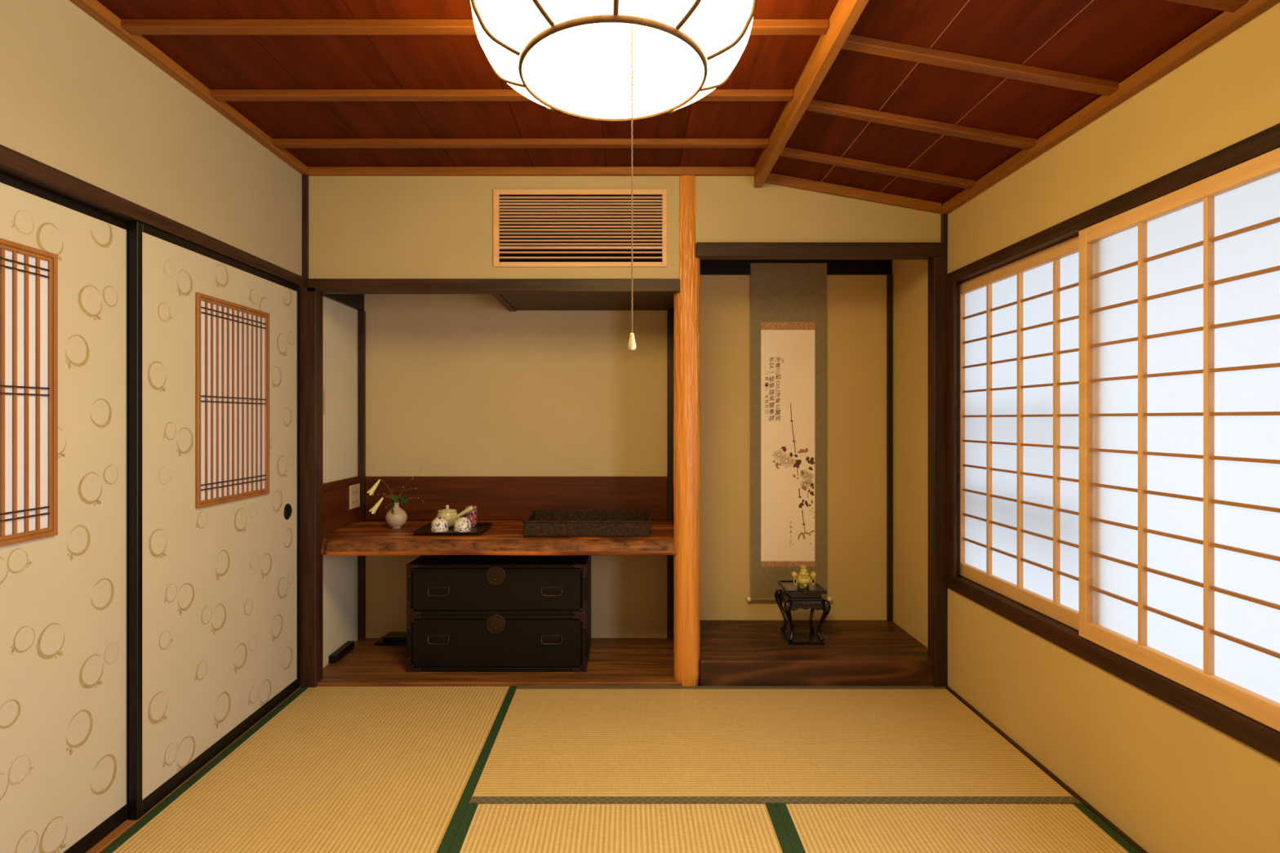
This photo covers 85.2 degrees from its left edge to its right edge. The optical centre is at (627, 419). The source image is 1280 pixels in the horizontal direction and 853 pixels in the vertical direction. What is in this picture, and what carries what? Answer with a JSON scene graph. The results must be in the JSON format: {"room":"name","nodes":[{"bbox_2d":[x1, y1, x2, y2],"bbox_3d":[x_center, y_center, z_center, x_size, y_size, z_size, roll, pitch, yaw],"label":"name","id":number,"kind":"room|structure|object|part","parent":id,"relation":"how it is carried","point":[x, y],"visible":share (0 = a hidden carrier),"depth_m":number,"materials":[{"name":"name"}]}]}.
{"room":"traditional dwelling","nodes":[
{"label":"traditional dwelling","id":0,"kind":"room"},
{"bbox_2d":[0,0,358,667],"bbox_3d":[-1.475,-0.034,1.607,0.130,2.500,4.113,0,0,0],"label":"wall","id":1,"kind":"structure","parent":0,"point":[77,100],"depth_m":2.13,"materials":[{"name":"paint"}]},
{"bbox_2d":[0,171,128,852],"bbox_3d":[-1.462,0.294,1.532,0.032,1.738,1.025,0,0,0],"label":"door","id":2,"kind":"structure","parent":1,"relation":"in","point":[64,261],"depth_m":1.80,"materials":[{"name":"beige paper"}]},
{"bbox_2d":[0,144,302,286],"bbox_3d":[-1.466,-0.598,1.290,0.108,0.044,3.480,0,0,0],"label":"rail","id":3,"kind":"object","parent":1,"relation":"attached to","point":[16,164],"visible":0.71,"depth_m":1.92,"materials":[{"name":"brown wood"}]},
{"bbox_2d":[70,0,309,175],"bbox_3d":[-1.403,-1.081,1.295,0.034,0.031,3.490,0,0,0],"label":"crown molding","id":4,"kind":"structure","parent":1,"relation":"attached to","point":[94,8],"depth_m":2.17,"materials":[{"name":"orange wood"}]},
{"bbox_2d":[85,686,300,852],"bbox_3d":[-1.471,1.190,1.290,0.098,0.053,3.480,0,0,0],"label":"sill","id":5,"kind":"structure","parent":1,"relation":"attached to","point":[127,824],"depth_m":1.99,"materials":[{"name":"brown wood"}]},
{"bbox_2d":[128,221,299,820],"bbox_3d":[-1.430,0.294,2.518,0.032,1.738,1.001,0,0,0],"label":"door","id":6,"kind":"structure","parent":1,"relation":"in","point":[214,338],"depth_m":2.33,"materials":[{"name":"beige paper"}]},
{"bbox_3d":[-1.421,0.387,2.915,0.004,0.068,0.068,0,0,0],"label":"finger pull","id":7,"kind":"part","parent":6,"relation":"part of","materials":[{"name":"black paint"}]},
{"bbox_2d":[301,174,308,287],"bbox_3d":[-1.407,-0.822,3.053,0.025,0.495,0.045,0,0,0],"label":"post","id":8,"kind":"object","parent":1,"relation":"attached to","point":[304,178],"visible":0.82,"depth_m":3.03,"materials":[{"name":"brown wood"}]},
{"bbox_2d":[323,387,325,413],"bbox_3d":[-1.405,-0.085,3.203,0.008,0.122,0.070,0,0,0],"label":"wall switch","id":9,"kind":"object","parent":1,"relation":"attached to","point":[324,388],"visible":0.45,"depth_m":3.22,"materials":[{"name":"beige plastic"}]},
{"bbox_2d":[323,475,359,534],"bbox_3d":[-1.403,0.413,3.366,0.012,0.233,0.532,0,0,0],"label":"board","id":10,"kind":"object","parent":1,"relation":"attached to","point":[337,514],"visible":0.56,"depth_m":3.36,"materials":[{"name":"brown wood"}]},
{"bbox_2d":[349,483,359,509],"bbox_3d":[-1.393,0.394,3.553,0.008,0.120,0.125,0,0,0],"label":"power outlet","id":11,"kind":"object","parent":10,"relation":"attached to","point":[354,490],"visible":1,"depth_m":3.54,"materials":[{"name":"plastic"}]},
{"bbox_2d":[323,293,364,310],"bbox_3d":[-1.397,-0.671,3.381,0.025,0.205,0.562,0,0,0],"label":"board","id":12,"kind":"object","parent":1,"relation":"attached to","point":[356,301],"visible":0.24,"depth_m":3.48,"materials":[{"name":"brown wood"}]},
{"bbox_2d":[97,0,838,167],"bbox_3d":[-0.460,-1.111,1.325,2.120,0.030,3.550,0,0,0],"label":"ceiling","id":13,"kind":"structure","parent":0,"point":[216,61],"depth_m":2.26,"materials":[{"name":"brown wood"}]},
{"bbox_2d":[120,18,829,35],"bbox_3d":[-0.419,-1.085,1.925,1.942,0.024,0.042,0,0,0],"label":"batten","id":14,"kind":"object","parent":13,"relation":"attached to","point":[133,26],"visible":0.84,"depth_m":1.91,"materials":[{"name":"orange wood"}]},
{"bbox_2d":[209,88,793,101],"bbox_3d":[-0.419,-1.085,2.330,1.942,0.024,0.042,0,0,0],"label":"batten","id":15,"kind":"object","parent":13,"relation":"attached to","point":[219,95],"visible":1,"depth_m":2.31,"materials":[{"name":"orange wood"}]},
{"bbox_2d":[272,137,768,147],"bbox_3d":[-0.419,-1.085,2.736,1.942,0.024,0.042,0,0,0],"label":"batten","id":16,"kind":"object","parent":13,"relation":"attached to","point":[278,143],"visible":1,"depth_m":2.71,"materials":[{"name":"orange wood"}]},
{"bbox_2d":[470,0,756,350],"bbox_3d":[-0.033,-0.614,1.609,0.654,0.952,0.667,0,0,39],"label":"ceiling lamp","id":17,"kind":"object","parent":13,"relation":"hanging from","point":[603,60],"visible":1,"depth_m":1.51,"materials":[{"name":"white paper"}]},
{"bbox_3d":[-0.033,-0.923,1.609,0.654,0.273,0.654,0,0,0],"label":"lamp shade","id":18,"kind":"part","parent":17,"relation":"part of","materials":[{"name":"white paper"}]},
{"bbox_2d":[521,22,704,118],"bbox_3d":[-0.033,-0.790,1.600,0.418,0.018,0.418,0,0,0],"label":"diffuser","id":19,"kind":"object","parent":17,"relation":"attached to","point":[581,70],"depth_m":1.57,"materials":[{"name":"white paper"}]},
{"bbox_3d":[0.009,-0.480,1.392,0.004,0.618,0.004,0,0,18],"label":"pull cord","id":20,"kind":"part","parent":17,"relation":"part of","materials":[{"name":"beige fabric"}]},
{"bbox_3d":[0.009,-0.155,1.392,0.017,0.034,0.017,0,0,0],"label":"pull knob","id":21,"kind":"part","parent":17,"relation":"part of","materials":[{"name":"beige plastic"}]},
{"bbox_2d":[754,0,869,187],"bbox_3d":[0.568,-1.065,1.296,0.032,0.108,3.493,0,0,0],"label":"beam","id":22,"kind":"structure","parent":13,"relation":"attached to","point":[846,14],"depth_m":2.11,"materials":[{"name":"orange wood"}]},
{"bbox_2d":[317,638,681,686],"bbox_3d":[-0.583,1.183,3.353,1.655,0.065,0.621,0,0,0],"label":"floor","id":23,"kind":"structure","parent":0,"point":[611,661],"depth_m":3.16,"materials":[{"name":"brown wood"}]},
{"bbox_2d":[328,640,354,663],"bbox_3d":[-1.389,1.132,3.388,0.035,0.036,0.225,0,0,0],"label":"wood block","id":24,"kind":"object","parent":23,"relation":"on","point":[343,651],"visible":1,"depth_m":3.36,"materials":[{"name":"black wood"}]},
{"bbox_2d":[357,310,365,639],"bbox_3d":[-1.393,0.291,3.647,0.031,1.720,0.029,0,0,0],"label":"post","id":25,"kind":"object","parent":23,"relation":"on","point":[361,313],"visible":1,"depth_m":3.63,"materials":[{"name":"brown wood"}]},
{"bbox_2d":[373,631,406,644],"bbox_3d":[-1.155,1.134,3.599,0.270,0.032,0.118,0,0,0],"label":"plinth","id":26,"kind":"object","parent":23,"relation":"on","point":[392,637],"visible":0.5,"depth_m":3.56,"materials":[{"name":"black paint"}]},
{"bbox_2d":[406,555,591,671],"bbox_3d":[-0.597,0.906,3.378,0.820,0.490,0.444,0,0,0],"label":"chest","id":27,"kind":"object","parent":23,"relation":"on","point":[465,613],"visible":0.99,"depth_m":3.17,"materials":[{"name":"wood"}]},
{"bbox_3d":[-0.974,0.926,3.167,0.066,0.065,0.001,0,0,0],"label":"corner plate","id":28,"kind":"part","parent":27,"relation":"part of","materials":[{"name":"metal"}]},
{"bbox_3d":[-0.974,1.118,3.167,0.066,0.065,0.001,0,0,0],"label":"corner plate","id":29,"kind":"part","parent":27,"relation":"part of","materials":[{"name":"metal"}]},
{"bbox_3d":[-0.974,0.693,3.167,0.066,0.065,0.001,0,0,0],"label":"corner plate","id":30,"kind":"part","parent":27,"relation":"part of","materials":[{"name":"metal"}]},
{"bbox_3d":[-0.974,0.860,3.167,0.066,0.065,0.001,0,0,0],"label":"corner plate","id":31,"kind":"part","parent":27,"relation":"part of","materials":[{"name":"metal"}]},
{"bbox_3d":[-0.859,1.002,3.166,0.108,0.042,0.018,0,0,0],"label":"handle","id":32,"kind":"part","parent":27,"relation":"part of","materials":[{"name":"metal"}]},
{"bbox_3d":[-0.859,0.783,3.166,0.108,0.042,0.018,0,0,0],"label":"handle","id":33,"kind":"part","parent":27,"relation":"part of","materials":[{"name":"metal"}]},
{"bbox_3d":[-0.601,0.934,3.166,0.094,0.094,0.016,0,0,0],"label":"lock plate","id":34,"kind":"part","parent":27,"relation":"part of","materials":[{"name":"metal"}]},
{"bbox_3d":[-0.601,0.713,3.166,0.094,0.094,0.016,0,0,0],"label":"lock plate","id":35,"kind":"part","parent":27,"relation":"part of","materials":[{"name":"metal"}]},
{"bbox_3d":[-0.597,1.022,3.377,0.771,0.218,0.406,0,0,0],"label":"drawer","id":36,"kind":"part","parent":27,"relation":"part of","materials":[{"name":"black wood"}]},
{"bbox_3d":[-0.597,0.777,3.377,0.771,0.192,0.406,0,0,0],"label":"drawer","id":37,"kind":"part","parent":27,"relation":"part of","materials":[{"name":"black wood"}]},
{"bbox_3d":[-0.345,1.002,3.166,0.108,0.042,0.018,0,0,0],"label":"handle","id":38,"kind":"part","parent":27,"relation":"part of","materials":[{"name":"metal"}]},
{"bbox_3d":[-0.345,0.783,3.166,0.108,0.042,0.018,0,0,0],"label":"handle","id":39,"kind":"part","parent":27,"relation":"part of","materials":[{"name":"metal"}]},
{"bbox_3d":[-0.220,0.693,3.167,0.066,0.065,0.001,0,0,0],"label":"corner plate","id":40,"kind":"part","parent":27,"relation":"part of","materials":[{"name":"metal"}]},
{"bbox_3d":[-0.220,0.926,3.167,0.066,0.065,0.001,0,0,0],"label":"corner plate","id":41,"kind":"part","parent":27,"relation":"part of","materials":[{"name":"metal"}]},
{"bbox_3d":[-0.220,0.860,3.167,0.066,0.065,0.001,0,0,0],"label":"corner plate","id":42,"kind":"part","parent":27,"relation":"part of","materials":[{"name":"metal"}]},
{"bbox_3d":[-0.220,1.118,3.167,0.066,0.065,0.001,0,0,0],"label":"corner plate","id":43,"kind":"part","parent":27,"relation":"part of","materials":[{"name":"metal"}]},
{"bbox_2d":[666,310,674,639],"bbox_3d":[0.226,0.291,3.647,0.036,1.720,0.029,0,0,0],"label":"post","id":44,"kind":"object","parent":23,"relation":"on","point":[670,313],"visible":0.74,"depth_m":3.63,"materials":[{"name":"brown wood"}]},
{"bbox_2d":[364,293,667,638],"bbox_3d":[-0.619,0.041,3.462,1.762,2.350,0.603,0,0,0],"label":"wall","id":45,"kind":"structure","parent":0,"point":[457,384],"depth_m":3.66,"materials":[{"name":"paint"}]},
{"bbox_2d":[491,293,516,311],"bbox_3d":[-0.603,-0.597,3.376,0.038,0.059,0.572,0,0,0],"label":"bar","id":46,"kind":"object","parent":45,"relation":"attached to","point":[499,297],"visible":0.28,"depth_m":3.38,"materials":[{"name":"brown wood"}]},
{"bbox_2d":[364,476,666,519],"bbox_3d":[-0.585,0.415,3.655,1.584,0.229,0.013,0,0,0],"label":"board","id":47,"kind":"object","parent":45,"relation":"attached to","point":[495,498],"visible":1,"depth_m":3.65,"materials":[{"name":"brown wood"}]},
{"bbox_2d":[500,293,674,310],"bbox_3d":[-0.169,-0.582,3.376,0.828,0.020,0.572,0,0,0],"label":"soffit","id":48,"kind":"structure","parent":45,"relation":"attached to","point":[518,301],"depth_m":3.36,"materials":[{"name":"brown wood"}]},
{"bbox_2d":[671,476,673,523],"bbox_3d":[0.237,0.415,3.396,0.014,0.229,0.472,0,0,0],"label":"board","id":49,"kind":"object","parent":45,"relation":"attached to","point":[672,477],"visible":0.24,"depth_m":3.58,"materials":[{"name":"brown wood"}]},
{"bbox_2d":[308,174,941,278],"bbox_3d":[-0.014,-0.871,3.060,2.772,0.527,0.030,0,0,0],"label":"wall","id":50,"kind":"structure","parent":0,"point":[360,227],"depth_m":3.04,"materials":[{"name":"beige paint"}]},
{"bbox_2d":[306,278,679,293],"bbox_3d":[-0.584,-0.583,3.058,1.623,0.056,0.064,0,0,0],"label":"beam","id":51,"kind":"structure","parent":50,"relation":"attached to","point":[322,286],"depth_m":3.03,"materials":[{"name":"brown wood"}]},
{"bbox_2d":[307,166,755,176],"bbox_3d":[-0.417,-1.079,3.031,1.938,0.033,0.027,0,0,0],"label":"crown molding","id":52,"kind":"structure","parent":50,"relation":"attached to","point":[312,171],"depth_m":3.02,"materials":[{"name":"orange wood"}]},
{"bbox_2d":[493,188,666,266],"bbox_3d":[-0.207,-0.835,3.040,0.759,0.339,0.010,0,0,0],"label":"air vent","id":53,"kind":"object","parent":50,"relation":"in","point":[532,227],"visible":1,"depth_m":3.04,"materials":[{"name":"brown wood"}]},
{"bbox_2d":[696,242,942,259],"bbox_3d":[0.835,-0.739,3.057,1.071,0.061,0.066,0,0,0],"label":"beam","id":54,"kind":"structure","parent":50,"relation":"attached to","point":[704,251],"depth_m":3.02,"materials":[{"name":"brown wood"}]},
{"bbox_2d":[764,172,942,213],"bbox_3d":[0.973,-0.987,3.030,0.778,0.176,0.029,0,0,0],"label":"crown molding","id":55,"kind":"structure","parent":50,"relation":"attached to","point":[772,178],"depth_m":3.02,"materials":[{"name":"orange wood"}]},
{"bbox_2d":[673,174,700,686],"bbox_3d":[0.262,0.066,3.087,0.119,2.300,0.119,0,0,-30],"label":"pillar","id":56,"kind":"structure","parent":0,"point":[686,302],"depth_m":3.04,"materials":[{"name":"brown wood"}]},
{"bbox_2d":[699,259,928,648],"bbox_3d":[0.881,0.041,3.432,1.238,2.350,0.663,0,0,0],"label":"wall","id":57,"kind":"structure","parent":0,"point":[856,304],"depth_m":3.66,"materials":[{"name":"paint"}]},
{"bbox_2d":[746,262,831,601],"bbox_3d":[0.845,0.069,3.646,0.440,1.775,0.026,0,0,0],"label":"scroll","id":58,"kind":"object","parent":57,"relation":"hanging from","point":[788,300],"visible":0.98,"depth_m":3.65,"materials":[{"name":"grey fabric"}]},
{"bbox_3d":[0.634,0.943,3.646,0.019,0.025,0.026,0,0,0],"label":"rod knob","id":59,"kind":"part","parent":58,"relation":"part of","materials":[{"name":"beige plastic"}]},
{"bbox_2d":[760,329,814,561],"bbox_3d":[0.841,0.138,3.649,0.283,1.213,0.001,0,0,0],"label":"painting","id":60,"kind":"object","parent":58,"relation":"on","point":[787,356],"depth_m":3.65,"materials":[{"name":"paper"}]},
{"bbox_3d":[0.845,0.943,3.646,0.402,0.021,0.021,0,0,0],"label":"scroll rod","id":61,"kind":"part","parent":58,"relation":"part of","materials":[{"name":"wood"}]},
{"bbox_2d":[699,259,892,275],"bbox_3d":[0.854,-0.806,3.656,1.068,0.095,0.011,0,0,0],"label":"board","id":62,"kind":"object","parent":57,"relation":"attached to","point":[707,267],"visible":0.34,"depth_m":3.65,"materials":[{"name":"brown wood"}]},
{"bbox_2d":[698,620,933,685],"bbox_3d":[0.853,1.137,3.353,1.070,0.159,0.621,0,0,0],"label":"floor","id":63,"kind":"structure","parent":0,"point":[732,652],"depth_m":3.12,"materials":[{"name":"brown wood"}]},
{"bbox_2d":[773,564,831,644],"bbox_3d":[0.838,0.878,3.352,0.221,0.358,0.243,0,0,0],"label":"display stand","id":64,"kind":"object","parent":63,"relation":"on","point":[793,597],"depth_m":3.28,"materials":[{"name":"black paint"}]},
{"bbox_3d":[0.759,0.944,3.446,0.070,0.205,0.035,0,0,34],"label":"leg","id":65,"kind":"part","parent":64,"relation":"part of","materials":[{"name":"black paint"}]},
{"bbox_3d":[0.759,0.944,3.258,0.070,0.205,0.035,0,0,-34],"label":"leg","id":66,"kind":"part","parent":64,"relation":"part of","materials":[{"name":"black paint"}]},
{"bbox_3d":[0.838,0.845,3.352,0.164,0.010,0.188,0,0,0],"label":"stand moulding","id":67,"kind":"part","parent":64,"relation":"part of","materials":[{"name":"black paint"}]},
{"bbox_3d":[0.838,1.050,3.352,0.173,0.013,0.200,0,0,0],"label":"foot plate","id":68,"kind":"part","parent":64,"relation":"part of","materials":[{"name":"black paint"}]},
{"bbox_3d":[0.847,0.752,3.345,0.107,0.106,0.072,0,0,29],"label":"incense burner","id":69,"kind":"part","parent":64,"relation":"part of","materials":[{"name":"gold metal"}]},
{"bbox_3d":[0.847,0.722,3.345,0.052,0.046,0.052,0,0,0],"label":"lid","id":70,"kind":"part","parent":64,"relation":"part of","materials":[{"name":"gold metal"}]},
{"bbox_3d":[0.917,0.944,3.446,0.070,0.205,0.035,0,0,-34],"label":"leg","id":71,"kind":"part","parent":64,"relation":"part of","materials":[{"name":"black paint"}]},
{"bbox_3d":[0.917,0.944,3.258,0.070,0.205,0.035,0,0,34],"label":"leg","id":72,"kind":"part","parent":64,"relation":"part of","materials":[{"name":"black paint"}]},
{"bbox_2d":[886,274,893,621],"bbox_3d":[1.375,0.149,3.650,0.025,1.816,0.024,0,0,0],"label":"post","id":73,"kind":"object","parent":63,"relation":"on","point":[889,277],"visible":1,"depth_m":3.64,"materials":[{"name":"brown wood"}]},
{"bbox_2d":[770,0,1224,204],"bbox_3d":[1.036,-1.011,1.325,0.928,0.192,3.550,0,0,0],"label":"ceiling","id":74,"kind":"structure","parent":0,"point":[1113,40],"depth_m":2.06,"materials":[{"name":"brown wood"}]},
{"bbox_2d":[779,146,975,189],"bbox_3d":[0.976,-0.995,2.752,0.784,0.162,0.042,0,0,0],"label":"batten","id":75,"kind":"object","parent":74,"relation":"attached to","point":[787,152],"visible":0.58,"depth_m":2.73,"materials":[{"name":"orange wood"}]},
{"bbox_2d":[805,98,1036,149],"bbox_3d":[0.976,-0.995,2.345,0.784,0.162,0.042,0,0,0],"label":"batten","id":76,"kind":"object","parent":74,"relation":"attached to","point":[815,105],"visible":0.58,"depth_m":2.33,"materials":[{"name":"orange wood"}]},
{"bbox_2d":[841,34,1119,95],"bbox_3d":[0.976,-0.995,1.952,0.784,0.162,0.042,0,0,0],"label":"batten","id":77,"kind":"object","parent":74,"relation":"attached to","point":[853,42],"visible":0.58,"depth_m":1.93,"materials":[{"name":"orange wood"}]},
{"bbox_2d":[1164,0,1248,12],"bbox_3d":[0.976,-0.995,1.548,0.784,0.162,0.042,0,0,0],"label":"batten","id":78,"kind":"object","parent":74,"relation":"attached to","point":[1231,6],"visible":1,"depth_m":1.55,"materials":[{"name":"orange wood"}]},
{"bbox_2d":[947,1,1279,852],"bbox_3d":[1.464,0.041,1.320,0.140,2.350,3.540,0,0,0],"label":"wall","id":79,"kind":"structure","parent":0,"point":[1171,781],"depth_m":1.95,"materials":[{"name":"paint"}]},
{"bbox_2d":[941,213,947,255],"bbox_3d":[1.382,-0.824,3.053,0.024,0.220,0.045,0,0,0],"label":"post","id":80,"kind":"object","parent":79,"relation":"attached to","point":[944,216],"visible":0.48,"depth_m":3.03,"materials":[{"name":"brown wood"}]},
{"bbox_2d":[945,281,956,577],"bbox_3d":[1.386,0.044,2.987,0.012,1.256,0.085,0,0,0],"label":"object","id":81,"kind":"structure","parent":79,"relation":"attached to","point":[950,288],"depth_m":2.97,"materials":[{"name":"brown wood"}]},
{"bbox_2d":[945,685,1147,852],"bbox_3d":[1.387,1.188,1.290,0.014,0.056,3.480,0,0,0],"label":"baseboard","id":82,"kind":"structure","parent":79,"relation":"attached to","point":[988,722],"depth_m":2.28,"materials":[{"name":"brown wood"}]},
{"bbox_2d":[940,0,1279,213],"bbox_3d":[1.378,-0.912,1.290,0.032,0.040,3.480,0,0,0],"label":"crown molding","id":83,"kind":"structure","parent":79,"relation":"attached to","point":[1227,22],"depth_m":1.90,"materials":[{"name":"orange wood"}]},
{"bbox_2d":[945,123,1279,284],"bbox_3d":[1.438,-0.607,1.290,0.112,0.045,3.480,0,0,0],"label":"beam","id":84,"kind":"structure","parent":79,"relation":"attached to","point":[1268,140],"depth_m":1.92,"materials":[{"name":"brown wood"}]},
{"bbox_2d":[946,146,1279,762],"bbox_3d":[1.439,0.073,1.290,0.110,1.313,3.480,0,0,0],"label":"window","id":85,"kind":"structure","parent":79,"relation":"in","point":[1180,289],"depth_m":1.76,"materials":[{"name":"white paper"}]},
{"bbox_2d":[956,235,1079,631],"bbox_3d":[1.439,0.043,2.551,0.026,1.253,0.938,0,0,0],"label":"window","id":86,"kind":"structure","parent":85,"relation":"on","point":[1018,321],"depth_m":2.54,"materials":[{"name":"white paper"}]},
{"bbox_3d":[0.000,1.272,1.682,3.800,0.108,4.263,0,0,0],"label":"floor","id":87,"kind":"structure","parent":0,"visible":0},
{"bbox_2d":[100,686,516,852],"bbox_3d":[-0.950,1.191,2.095,0.933,0.051,1.888,0,0,0],"label":"mat","id":88,"kind":"object","parent":87,"relation":"on","point":[330,769],"visible":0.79,"depth_m":2.27,"materials":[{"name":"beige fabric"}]},
{"bbox_2d":[299,287,323,688],"bbox_3d":[-1.458,0.321,3.063,0.204,1.790,0.074,0,0,0],"label":"post","id":89,"kind":"object","parent":87,"relation":"on","point":[311,303],"visible":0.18,"depth_m":3.03,"materials":[{"name":"brown wood"}]},
{"bbox_2d":[320,520,675,555],"bbox_3d":[-0.584,0.566,3.349,1.626,0.070,0.599,0,0,0],"label":"shelf slab","id":90,"kind":"object","parent":89,"relation":"attached to","point":[361,538],"visible":0.86,"depth_m":3.08,"materials":[{"name":"brown wood"}]},
{"bbox_2d":[385,502,407,528],"bbox_3d":[-1.126,0.468,3.390,0.102,0.124,0.102,0,0,0],"label":"bud vase","id":91,"kind":"object","parent":90,"relation":"on","point":[399,517],"visible":0.96,"depth_m":3.36,"materials":[{"name":"beige ceramic"}]},
{"bbox_2d":[366,479,395,499],"bbox_3d":[-1.200,0.356,3.390,0.146,0.129,0.035,0,0,0],"label":"stem","id":92,"kind":"object","parent":91,"relation":"in","point":[373,488],"visible":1,"depth_m":3.38,"materials":[{"name":"beige plant"}]},
{"bbox_2d":[368,495,397,514],"bbox_3d":[-1.186,0.416,3.369,0.136,0.090,0.036,0,0,-4],"label":"stem","id":93,"kind":"object","parent":91,"relation":"in","point":[374,508],"visible":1,"depth_m":3.36,"materials":[{"name":"beige plant"}]},
{"bbox_2d":[389,494,408,514],"bbox_3d":[-1.127,0.411,3.397,0.104,0.095,0.112,0,0,0],"label":"leafy sprig","id":94,"kind":"object","parent":91,"relation":"in","point":[404,502],"visible":0.8,"depth_m":3.42,"materials":[{"name":"green plant"}]},
{"bbox_2d":[377,470,423,507],"bbox_3d":[-1.103,0.336,3.378,0.225,0.194,0.016,0,0,0],"label":"twig spray","id":95,"kind":"object","parent":91,"relation":"in","point":[420,470],"visible":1,"depth_m":3.38,"materials":[{"name":"green plant"}]},
{"bbox_2d":[412,522,493,535],"bbox_3d":[-0.826,0.522,3.315,0.318,0.016,0.306,0,0,0],"label":"serving tray","id":96,"kind":"object","parent":90,"relation":"on","point":[425,530],"visible":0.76,"depth_m":3.24,"materials":[{"name":"paint"}]},
{"bbox_2d":[431,517,448,532],"bbox_3d":[-0.880,0.493,3.262,0.080,0.062,0.080,0,0,0],"label":"teacup","id":97,"kind":"object","parent":96,"relation":"on","point":[438,524],"visible":0.99,"depth_m":3.23,"materials":[{"name":"white ceramic"}]},
{"bbox_2d":[436,505,473,527],"bbox_3d":[-0.845,0.470,3.391,0.167,0.107,0.125,0,0,-28],"label":"teapot","id":98,"kind":"object","parent":96,"relation":"on","point":[451,515],"visible":0.82,"depth_m":3.35,"materials":[{"name":"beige ceramic"}]},
{"bbox_3d":[-0.876,0.432,3.385,0.093,0.030,0.093,0,0,0],"label":"lid","id":99,"kind":"part","parent":98,"relation":"part of","materials":[{"name":"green ceramic"}]},
{"bbox_3d":[-0.793,0.452,3.379,0.094,0.067,0.024,0,0,0],"label":"handle","id":100,"kind":"part","parent":98,"relation":"part of","materials":[{"name":"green ceramic"}]},
{"bbox_2d":[453,517,471,532],"bbox_3d":[-0.773,0.493,3.262,0.080,0.062,0.080,0,0,16],"label":"teacup","id":101,"kind":"object","parent":96,"relation":"on","point":[461,524],"visible":0.99,"depth_m":3.23,"materials":[{"name":"white ceramic"}]},
{"bbox_2d":[464,505,477,526],"bbox_3d":[-0.771,0.476,3.425,0.059,0.097,0.059,0,0,0],"label":"tea canister","id":102,"kind":"object","parent":96,"relation":"on","point":[472,515],"visible":0.76,"depth_m":3.40,"materials":[{"name":"paper"}]},
{"bbox_3d":[-0.771,0.445,3.425,0.059,0.036,0.059,0,0,0],"label":"canister lid","id":103,"kind":"part","parent":102,"relation":"part of","materials":[{"name":"paper"}]},
{"bbox_2d":[522,510,651,536],"bbox_3d":[-0.184,0.494,3.317,0.582,0.074,0.371,0,0,0],"label":"woven tray","id":104,"kind":"object","parent":90,"relation":"on","point":[538,522],"visible":1,"depth_m":3.14,"materials":[{"name":"wicker"}]},
{"bbox_2d":[448,803,794,852],"bbox_3d":[-0.018,1.191,1.181,0.930,0.051,1.861,0,0,0],"label":"mat","id":105,"kind":"object","parent":87,"relation":"on","point":[482,828],"visible":1,"depth_m":1.97,"materials":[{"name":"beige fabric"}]},
{"bbox_2d":[468,685,1081,804],"bbox_3d":[0.449,1.191,2.576,1.861,0.051,0.926,0,0,0],"label":"mat","id":106,"kind":"object","parent":87,"relation":"on","point":[553,744],"visible":0.73,"depth_m":2.48,"materials":[{"name":"beige wicker"}]},
{"bbox_2d":[928,255,947,687],"bbox_3d":[1.365,0.251,3.065,0.058,1.930,0.070,0,0,0],"label":"post","id":107,"kind":"object","parent":87,"relation":"on","point":[937,265],"visible":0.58,"depth_m":3.03,"materials":[{"name":"brown wood"}]},
{"bbox_2d":[775,803,1140,852],"bbox_3d":[0.914,1.191,1.181,0.931,0.051,1.861,0,0,0],"label":"mat","id":108,"kind":"object","parent":87,"relation":"on","point":[1073,828],"visible":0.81,"depth_m":1.97,"materials":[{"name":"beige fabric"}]}
]}

